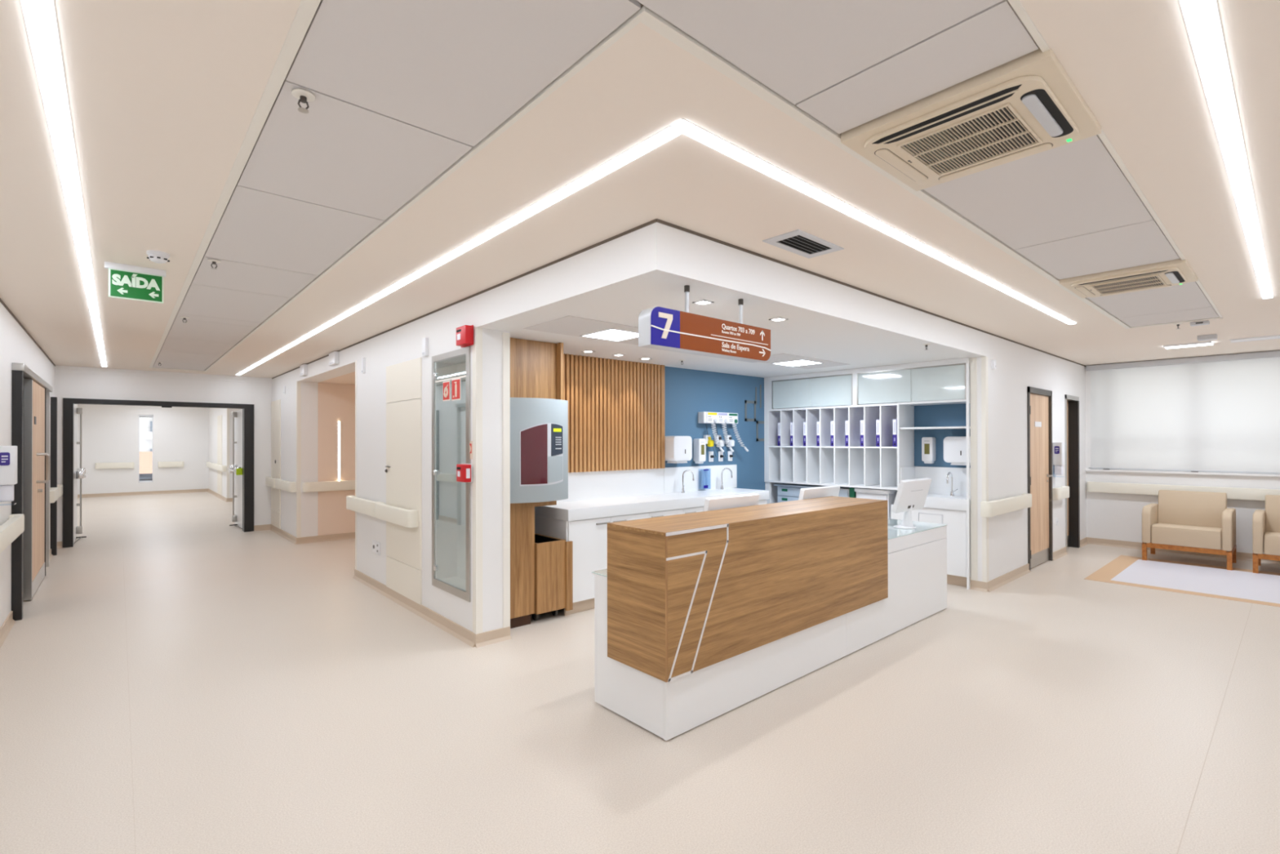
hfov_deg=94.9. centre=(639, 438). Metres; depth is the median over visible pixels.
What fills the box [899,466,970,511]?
countertop
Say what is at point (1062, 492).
handrail
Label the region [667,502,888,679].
panel
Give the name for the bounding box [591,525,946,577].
countertop
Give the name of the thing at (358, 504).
handrail
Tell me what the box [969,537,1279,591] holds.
baseboard
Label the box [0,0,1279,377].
ceiling
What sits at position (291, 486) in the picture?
handrail
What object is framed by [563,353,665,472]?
wood panel
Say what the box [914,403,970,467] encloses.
wall
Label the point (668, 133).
recessed light
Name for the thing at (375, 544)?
wall socket
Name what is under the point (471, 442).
sign
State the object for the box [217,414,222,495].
service door
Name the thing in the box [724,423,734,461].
wall socket
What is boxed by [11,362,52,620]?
door
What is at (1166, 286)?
outlet
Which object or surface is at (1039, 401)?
door
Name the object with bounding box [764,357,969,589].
trim
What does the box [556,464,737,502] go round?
backsplash
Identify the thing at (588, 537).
base cabinet
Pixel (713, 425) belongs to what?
coiled hose
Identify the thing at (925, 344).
sprinkler
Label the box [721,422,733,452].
coiled hose
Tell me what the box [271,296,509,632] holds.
wall
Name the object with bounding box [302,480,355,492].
handrail
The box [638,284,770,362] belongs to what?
sign
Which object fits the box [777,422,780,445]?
ring binder
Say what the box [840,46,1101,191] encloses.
air conditioner
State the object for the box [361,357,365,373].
wall sensor
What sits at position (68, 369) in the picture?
trim
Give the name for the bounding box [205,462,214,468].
handrail
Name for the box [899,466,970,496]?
backsplash
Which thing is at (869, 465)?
shelf
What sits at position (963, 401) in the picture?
niche shelf
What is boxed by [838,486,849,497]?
cart
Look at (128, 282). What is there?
exit sign
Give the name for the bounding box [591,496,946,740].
reception desk
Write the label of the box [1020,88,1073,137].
outlet
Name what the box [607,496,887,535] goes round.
countertop
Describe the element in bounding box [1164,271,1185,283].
display panel
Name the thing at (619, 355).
recessed light
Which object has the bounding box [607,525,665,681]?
panel
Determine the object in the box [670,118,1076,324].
recessed light
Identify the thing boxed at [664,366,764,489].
wall
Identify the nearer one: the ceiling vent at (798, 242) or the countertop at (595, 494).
the ceiling vent at (798, 242)
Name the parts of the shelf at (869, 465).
panel, panel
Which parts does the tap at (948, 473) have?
spout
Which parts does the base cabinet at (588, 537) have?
door, handle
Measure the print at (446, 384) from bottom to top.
0.145 m
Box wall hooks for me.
[744,384,764,441]
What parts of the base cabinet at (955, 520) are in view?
recessed panel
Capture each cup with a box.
[706,440,714,447]
[718,440,724,446]
[728,440,734,446]
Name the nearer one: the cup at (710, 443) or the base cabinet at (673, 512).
the base cabinet at (673, 512)
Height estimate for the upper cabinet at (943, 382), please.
0.410 m
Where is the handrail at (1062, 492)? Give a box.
[1052,485,1069,499]
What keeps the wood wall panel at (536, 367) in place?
attached to the wall at (687, 392)
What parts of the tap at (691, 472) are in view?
spout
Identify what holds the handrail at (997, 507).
attached to the wall at (1018, 366)
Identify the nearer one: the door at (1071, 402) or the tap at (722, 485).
the tap at (722, 485)
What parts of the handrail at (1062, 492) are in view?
rail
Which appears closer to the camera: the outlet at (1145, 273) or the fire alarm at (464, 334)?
the outlet at (1145, 273)
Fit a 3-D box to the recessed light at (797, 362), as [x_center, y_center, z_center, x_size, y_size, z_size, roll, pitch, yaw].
[1.765,-0.848,6.591,0.410,0.010,0.410,0,0,-42]
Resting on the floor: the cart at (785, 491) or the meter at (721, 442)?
the cart at (785, 491)
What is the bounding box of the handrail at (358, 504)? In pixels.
[346,495,381,516]
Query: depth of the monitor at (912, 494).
5.22 m
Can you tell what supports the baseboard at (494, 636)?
attached to the wall at (402, 344)
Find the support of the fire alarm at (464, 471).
attached to the wall at (402, 344)
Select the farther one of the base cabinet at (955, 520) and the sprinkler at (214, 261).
the base cabinet at (955, 520)
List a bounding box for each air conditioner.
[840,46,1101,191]
[1059,257,1197,297]
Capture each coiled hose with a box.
[711,422,724,452]
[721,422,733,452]
[732,423,748,451]
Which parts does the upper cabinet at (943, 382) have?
glass door, glass door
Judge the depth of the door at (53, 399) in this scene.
8.12 m
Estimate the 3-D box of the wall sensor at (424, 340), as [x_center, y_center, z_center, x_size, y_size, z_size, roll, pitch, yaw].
[-1.909,-0.813,5.214,0.032,0.160,0.080,0,0,-42]
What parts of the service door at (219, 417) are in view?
panel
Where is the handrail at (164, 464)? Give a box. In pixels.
[157,461,183,467]
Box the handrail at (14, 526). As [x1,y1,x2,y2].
[0,513,24,553]
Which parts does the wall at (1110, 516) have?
handrail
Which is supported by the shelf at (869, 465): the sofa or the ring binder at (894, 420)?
the ring binder at (894, 420)
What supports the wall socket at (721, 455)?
attached to the wall at (687, 392)
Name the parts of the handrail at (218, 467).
rail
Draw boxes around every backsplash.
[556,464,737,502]
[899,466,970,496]
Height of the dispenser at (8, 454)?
0.455 m
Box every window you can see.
[138,414,153,482]
[1094,468,1276,474]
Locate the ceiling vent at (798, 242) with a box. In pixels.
[762,229,844,258]
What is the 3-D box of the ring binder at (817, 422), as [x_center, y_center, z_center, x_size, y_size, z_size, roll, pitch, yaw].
[2.389,-0.062,7.624,0.282,0.318,0.050,0,0,-42]
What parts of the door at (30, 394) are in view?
kick plate, handle, steel post, steel post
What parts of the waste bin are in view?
panel, panel, panel, pull panel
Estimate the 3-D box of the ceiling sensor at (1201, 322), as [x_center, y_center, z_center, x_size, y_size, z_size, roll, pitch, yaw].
[5.364,-1.104,5.630,0.085,0.030,0.130,0,0,-42]
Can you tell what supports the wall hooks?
attached to the wall at (687, 392)
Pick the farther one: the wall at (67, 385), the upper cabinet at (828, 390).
the wall at (67, 385)
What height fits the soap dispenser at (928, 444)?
0.305 m
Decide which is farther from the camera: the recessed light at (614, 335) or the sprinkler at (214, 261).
the recessed light at (614, 335)
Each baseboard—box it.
[0,524,511,648]
[77,488,232,502]
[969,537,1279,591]
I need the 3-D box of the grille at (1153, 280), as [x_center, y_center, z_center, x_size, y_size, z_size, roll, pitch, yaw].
[3.437,-1.080,4.136,0.366,0.010,0.366,0,0,-42]
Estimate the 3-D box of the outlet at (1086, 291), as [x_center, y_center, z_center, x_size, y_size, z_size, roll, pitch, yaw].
[3.274,-1.084,4.320,0.400,0.013,0.052,0,0,-42]
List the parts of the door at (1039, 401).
number plate, kick plate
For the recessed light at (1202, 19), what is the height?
0.011 m
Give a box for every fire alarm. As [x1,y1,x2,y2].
[456,324,473,347]
[456,462,472,482]
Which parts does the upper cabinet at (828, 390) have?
glass door, glass door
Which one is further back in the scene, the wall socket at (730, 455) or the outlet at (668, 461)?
the wall socket at (730, 455)
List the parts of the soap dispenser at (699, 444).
push lever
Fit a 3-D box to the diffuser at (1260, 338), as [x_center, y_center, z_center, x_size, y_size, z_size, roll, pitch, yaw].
[6.944,-1.114,6.444,0.200,0.014,0.650,0,0,-42]
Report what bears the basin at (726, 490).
in the countertop at (595, 494)
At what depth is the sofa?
6.89 m
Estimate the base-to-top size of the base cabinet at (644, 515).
0.852 m
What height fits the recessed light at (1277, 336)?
0.016 m
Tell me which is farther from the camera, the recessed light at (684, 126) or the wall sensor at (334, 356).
the wall sensor at (334, 356)
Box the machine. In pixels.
[510,397,568,503]
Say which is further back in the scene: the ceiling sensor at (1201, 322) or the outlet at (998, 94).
the ceiling sensor at (1201, 322)
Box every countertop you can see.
[534,464,768,521]
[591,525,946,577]
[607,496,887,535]
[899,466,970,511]
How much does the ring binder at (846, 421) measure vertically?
0.318 m
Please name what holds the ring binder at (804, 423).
on the shelf at (869, 465)
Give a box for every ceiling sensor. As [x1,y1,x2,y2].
[1190,320,1209,326]
[1196,333,1217,341]
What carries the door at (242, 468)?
in the wall at (67, 385)
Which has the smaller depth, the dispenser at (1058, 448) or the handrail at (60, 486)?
the dispenser at (1058, 448)
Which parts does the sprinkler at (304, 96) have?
frame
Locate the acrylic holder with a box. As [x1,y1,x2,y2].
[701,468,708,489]
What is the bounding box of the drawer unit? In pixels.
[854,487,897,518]
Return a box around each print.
[443,382,449,399]
[451,378,459,399]
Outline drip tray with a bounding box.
[0,502,16,505]
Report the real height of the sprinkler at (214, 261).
0.052 m
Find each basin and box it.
[684,492,711,495]
[723,488,748,491]
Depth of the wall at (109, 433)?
17.31 m
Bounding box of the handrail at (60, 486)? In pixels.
[57,484,62,497]
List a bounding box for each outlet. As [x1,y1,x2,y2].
[666,460,687,462]
[872,84,1022,145]
[874,148,928,182]
[938,142,1053,182]
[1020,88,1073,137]
[1075,286,1094,296]
[1080,270,1167,285]
[1100,284,1171,296]
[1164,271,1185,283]
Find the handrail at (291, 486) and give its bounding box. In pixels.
[275,478,296,492]
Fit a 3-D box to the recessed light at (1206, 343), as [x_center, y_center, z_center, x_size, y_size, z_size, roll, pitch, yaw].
[6.489,-1.106,6.957,0.220,0.024,0.420,0,0,-42]
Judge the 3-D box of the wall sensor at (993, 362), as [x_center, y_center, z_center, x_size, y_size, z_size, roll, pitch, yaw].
[3.754,-0.786,6.230,0.055,0.095,0.032,0,0,-42]
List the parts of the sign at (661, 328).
rod, rod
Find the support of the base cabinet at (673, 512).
on the floor
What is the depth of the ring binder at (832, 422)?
7.38 m
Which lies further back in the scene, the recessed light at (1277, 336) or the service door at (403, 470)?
the recessed light at (1277, 336)
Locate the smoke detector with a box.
[146,249,169,263]
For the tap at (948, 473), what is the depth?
6.58 m
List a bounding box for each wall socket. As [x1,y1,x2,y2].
[372,539,380,555]
[706,425,716,462]
[715,426,725,461]
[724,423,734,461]
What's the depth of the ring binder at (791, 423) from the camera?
7.83 m
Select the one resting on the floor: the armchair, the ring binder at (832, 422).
the armchair
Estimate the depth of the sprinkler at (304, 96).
1.91 m
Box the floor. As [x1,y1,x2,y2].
[0,491,1279,853]
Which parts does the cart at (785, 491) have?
drawer, drawer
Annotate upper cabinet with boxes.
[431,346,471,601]
[771,373,852,408]
[856,363,969,404]
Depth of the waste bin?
5.15 m
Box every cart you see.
[773,483,825,502]
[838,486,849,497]
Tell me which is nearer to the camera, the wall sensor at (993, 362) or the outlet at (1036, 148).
the outlet at (1036, 148)
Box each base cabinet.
[534,515,610,615]
[610,512,648,522]
[648,508,683,517]
[683,506,703,513]
[758,499,767,504]
[764,481,781,503]
[890,504,970,587]
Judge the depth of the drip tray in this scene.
4.57 m
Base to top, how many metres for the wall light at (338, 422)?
0.990 m
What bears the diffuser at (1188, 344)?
attached to the recessed light at (1206, 343)
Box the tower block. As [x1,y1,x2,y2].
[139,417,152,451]
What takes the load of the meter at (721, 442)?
attached to the wall at (687, 392)
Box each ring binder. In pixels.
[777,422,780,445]
[790,422,792,445]
[803,422,805,445]
[816,421,819,445]
[831,421,833,446]
[844,420,848,446]
[860,419,863,446]
[875,419,879,446]
[892,418,897,446]
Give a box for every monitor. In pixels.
[703,493,759,511]
[798,484,839,499]
[891,477,931,528]
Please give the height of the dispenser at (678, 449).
0.315 m
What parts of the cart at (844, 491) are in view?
drawer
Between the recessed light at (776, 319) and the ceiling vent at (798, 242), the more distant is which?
the recessed light at (776, 319)
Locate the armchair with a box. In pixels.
[1142,489,1236,570]
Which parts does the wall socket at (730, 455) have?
plate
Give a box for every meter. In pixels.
[703,435,714,447]
[714,435,724,446]
[724,435,734,446]
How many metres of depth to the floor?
3.23 m
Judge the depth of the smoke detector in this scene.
3.49 m
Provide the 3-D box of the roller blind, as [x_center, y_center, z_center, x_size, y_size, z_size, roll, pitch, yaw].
[7.668,-0.325,7.875,0.065,1.560,2.725,0,0,-42]
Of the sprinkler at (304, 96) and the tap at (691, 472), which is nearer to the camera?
the sprinkler at (304, 96)
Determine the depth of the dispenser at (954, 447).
6.47 m
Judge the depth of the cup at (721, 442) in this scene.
7.42 m
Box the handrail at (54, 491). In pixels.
[49,487,58,502]
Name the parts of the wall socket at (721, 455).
plate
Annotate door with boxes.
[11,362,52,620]
[50,396,57,555]
[62,397,253,547]
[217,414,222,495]
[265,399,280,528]
[374,357,422,604]
[1026,386,1053,571]
[1064,394,1079,552]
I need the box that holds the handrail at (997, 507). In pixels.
[980,493,1031,517]
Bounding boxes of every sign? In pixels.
[104,261,165,303]
[469,440,472,458]
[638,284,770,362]
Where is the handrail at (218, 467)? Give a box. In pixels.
[213,463,226,471]
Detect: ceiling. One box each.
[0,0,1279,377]
[475,222,985,377]
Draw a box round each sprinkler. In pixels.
[180,316,189,323]
[207,258,220,269]
[291,88,315,113]
[922,343,930,350]
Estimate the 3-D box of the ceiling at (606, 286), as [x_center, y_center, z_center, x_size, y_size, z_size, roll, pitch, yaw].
[1.050,-0.974,5.823,5.200,0.250,2.950,0,0,-42]
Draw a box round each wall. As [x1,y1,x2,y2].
[0,302,54,626]
[54,368,271,547]
[77,404,208,494]
[208,408,242,497]
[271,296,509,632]
[317,371,355,535]
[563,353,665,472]
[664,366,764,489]
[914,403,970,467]
[976,333,1086,581]
[1084,350,1279,553]
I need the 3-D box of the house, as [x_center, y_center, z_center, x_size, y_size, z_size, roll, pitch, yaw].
[-33.094,11.329,40.334,17.000,20.900,12.000,0,0,-42]
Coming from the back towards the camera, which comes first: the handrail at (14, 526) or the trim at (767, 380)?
the trim at (767, 380)
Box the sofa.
[1252,494,1279,573]
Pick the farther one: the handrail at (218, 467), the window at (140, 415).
the window at (140, 415)
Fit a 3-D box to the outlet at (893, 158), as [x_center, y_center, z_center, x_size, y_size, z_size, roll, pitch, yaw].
[1.046,-1.087,2.341,0.400,0.013,0.052,0,0,-42]
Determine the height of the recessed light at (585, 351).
0.008 m
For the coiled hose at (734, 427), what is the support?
hanging from the outlet panel at (704, 417)
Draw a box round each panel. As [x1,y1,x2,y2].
[510,337,563,628]
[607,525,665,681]
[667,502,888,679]
[697,411,737,424]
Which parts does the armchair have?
leg, armrest, leg, seat, rail, backrest, armrest, leg, leg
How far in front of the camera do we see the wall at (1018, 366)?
6.73 m
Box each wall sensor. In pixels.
[299,364,307,376]
[328,351,338,365]
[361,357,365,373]
[422,337,428,356]
[991,360,995,368]
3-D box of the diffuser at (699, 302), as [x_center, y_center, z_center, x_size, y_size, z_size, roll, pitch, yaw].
[0.398,-0.859,3.696,0.068,0.005,0.068,0,0,-42]
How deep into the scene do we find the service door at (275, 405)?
10.13 m
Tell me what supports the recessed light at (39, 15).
in the ceiling at (429, 125)
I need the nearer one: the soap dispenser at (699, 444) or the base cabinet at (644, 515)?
the base cabinet at (644, 515)
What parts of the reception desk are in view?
panel, glass, panel, rail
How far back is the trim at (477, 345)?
4.68 m
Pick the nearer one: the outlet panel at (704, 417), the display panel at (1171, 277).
the display panel at (1171, 277)
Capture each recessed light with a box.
[20,0,106,367]
[235,125,680,375]
[580,328,638,341]
[581,350,595,352]
[612,354,624,356]
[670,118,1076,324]
[692,299,714,305]
[768,316,787,321]
[771,359,823,366]
[1163,341,1213,349]
[1178,0,1273,298]
[1229,334,1279,342]
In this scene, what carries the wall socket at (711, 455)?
attached to the wall at (687, 392)
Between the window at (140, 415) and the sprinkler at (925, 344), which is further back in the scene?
the window at (140, 415)
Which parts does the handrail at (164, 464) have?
rail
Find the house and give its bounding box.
[139,451,152,480]
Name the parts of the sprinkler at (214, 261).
frame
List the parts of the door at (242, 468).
latch rod, latch rod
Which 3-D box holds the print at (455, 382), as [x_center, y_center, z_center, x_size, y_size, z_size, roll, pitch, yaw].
[-1.491,-0.398,4.757,0.002,0.156,0.149,0,0,-42]
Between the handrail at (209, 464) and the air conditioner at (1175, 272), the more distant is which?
the handrail at (209, 464)
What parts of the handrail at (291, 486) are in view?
rail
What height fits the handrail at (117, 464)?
0.175 m
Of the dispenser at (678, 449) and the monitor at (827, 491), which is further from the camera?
the dispenser at (678, 449)
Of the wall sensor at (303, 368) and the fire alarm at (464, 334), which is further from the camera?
the wall sensor at (303, 368)
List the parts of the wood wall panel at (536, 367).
panel, panel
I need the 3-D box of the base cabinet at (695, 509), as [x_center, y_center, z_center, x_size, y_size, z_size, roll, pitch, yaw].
[0.454,1.167,6.603,0.490,0.852,0.610,0,0,-42]
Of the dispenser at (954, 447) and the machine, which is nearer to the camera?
the machine
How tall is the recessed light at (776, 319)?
0.008 m
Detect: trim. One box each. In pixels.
[0,218,1085,378]
[54,364,271,383]
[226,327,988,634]
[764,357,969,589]
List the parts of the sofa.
leg, armrest, rail, seat, backrest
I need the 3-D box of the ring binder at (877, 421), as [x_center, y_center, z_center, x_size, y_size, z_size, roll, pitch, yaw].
[2.916,-0.066,7.032,0.282,0.318,0.050,0,0,-42]
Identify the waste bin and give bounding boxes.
[532,533,573,620]
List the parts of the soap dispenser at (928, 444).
push lever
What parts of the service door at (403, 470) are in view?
rail, handrail, panel, panel, panel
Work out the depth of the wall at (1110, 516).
8.43 m
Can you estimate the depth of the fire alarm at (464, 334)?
4.51 m
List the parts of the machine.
keypad panel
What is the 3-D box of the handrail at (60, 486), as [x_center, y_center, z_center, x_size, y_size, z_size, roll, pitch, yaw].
[-8.382,0.751,8.451,0.090,0.157,0.580,0,0,-42]
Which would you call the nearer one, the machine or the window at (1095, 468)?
the machine
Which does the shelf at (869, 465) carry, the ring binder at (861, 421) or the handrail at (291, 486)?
the ring binder at (861, 421)
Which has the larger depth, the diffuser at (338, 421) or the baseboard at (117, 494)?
the baseboard at (117, 494)
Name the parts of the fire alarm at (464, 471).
glass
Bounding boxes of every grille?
[897,102,1042,176]
[1089,274,1166,294]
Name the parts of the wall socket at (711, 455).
plate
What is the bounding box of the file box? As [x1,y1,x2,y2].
[849,487,856,497]
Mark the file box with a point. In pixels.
(852, 493)
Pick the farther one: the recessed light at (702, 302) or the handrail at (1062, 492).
the handrail at (1062, 492)
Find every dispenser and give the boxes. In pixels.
[0,445,17,505]
[665,435,692,462]
[693,438,706,463]
[921,437,935,463]
[943,436,970,465]
[1052,442,1065,476]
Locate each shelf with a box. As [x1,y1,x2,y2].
[764,402,914,490]
[898,399,969,429]
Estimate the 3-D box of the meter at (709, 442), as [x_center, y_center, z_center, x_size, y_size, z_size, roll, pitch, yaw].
[0.865,0.030,7.317,0.120,0.150,0.098,0,0,-42]
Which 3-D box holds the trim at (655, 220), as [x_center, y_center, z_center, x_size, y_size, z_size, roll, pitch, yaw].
[0.001,-1.091,7.794,11.750,0.022,12.790,0,0,-42]
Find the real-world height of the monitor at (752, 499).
0.393 m
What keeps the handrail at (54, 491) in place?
attached to the wall at (16, 346)
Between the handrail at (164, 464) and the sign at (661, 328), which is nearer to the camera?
the sign at (661, 328)
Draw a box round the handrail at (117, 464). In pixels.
[95,462,133,468]
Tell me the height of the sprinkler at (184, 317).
0.052 m
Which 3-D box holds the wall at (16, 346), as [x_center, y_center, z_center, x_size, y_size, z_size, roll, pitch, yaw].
[-4.398,0.241,3.747,0.200,2.700,12.990,0,0,-42]
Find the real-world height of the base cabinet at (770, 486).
1.000 m
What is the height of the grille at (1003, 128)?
0.010 m
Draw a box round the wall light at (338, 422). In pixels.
[337,421,340,480]
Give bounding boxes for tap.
[680,469,693,493]
[720,467,732,489]
[946,471,958,495]
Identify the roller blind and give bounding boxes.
[1085,351,1279,474]
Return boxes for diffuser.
[337,421,339,480]
[697,301,709,304]
[1164,342,1212,348]
[1231,336,1279,342]
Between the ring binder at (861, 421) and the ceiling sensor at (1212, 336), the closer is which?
the ceiling sensor at (1212, 336)
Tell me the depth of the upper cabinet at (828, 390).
7.58 m
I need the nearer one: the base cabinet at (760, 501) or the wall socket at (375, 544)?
the wall socket at (375, 544)

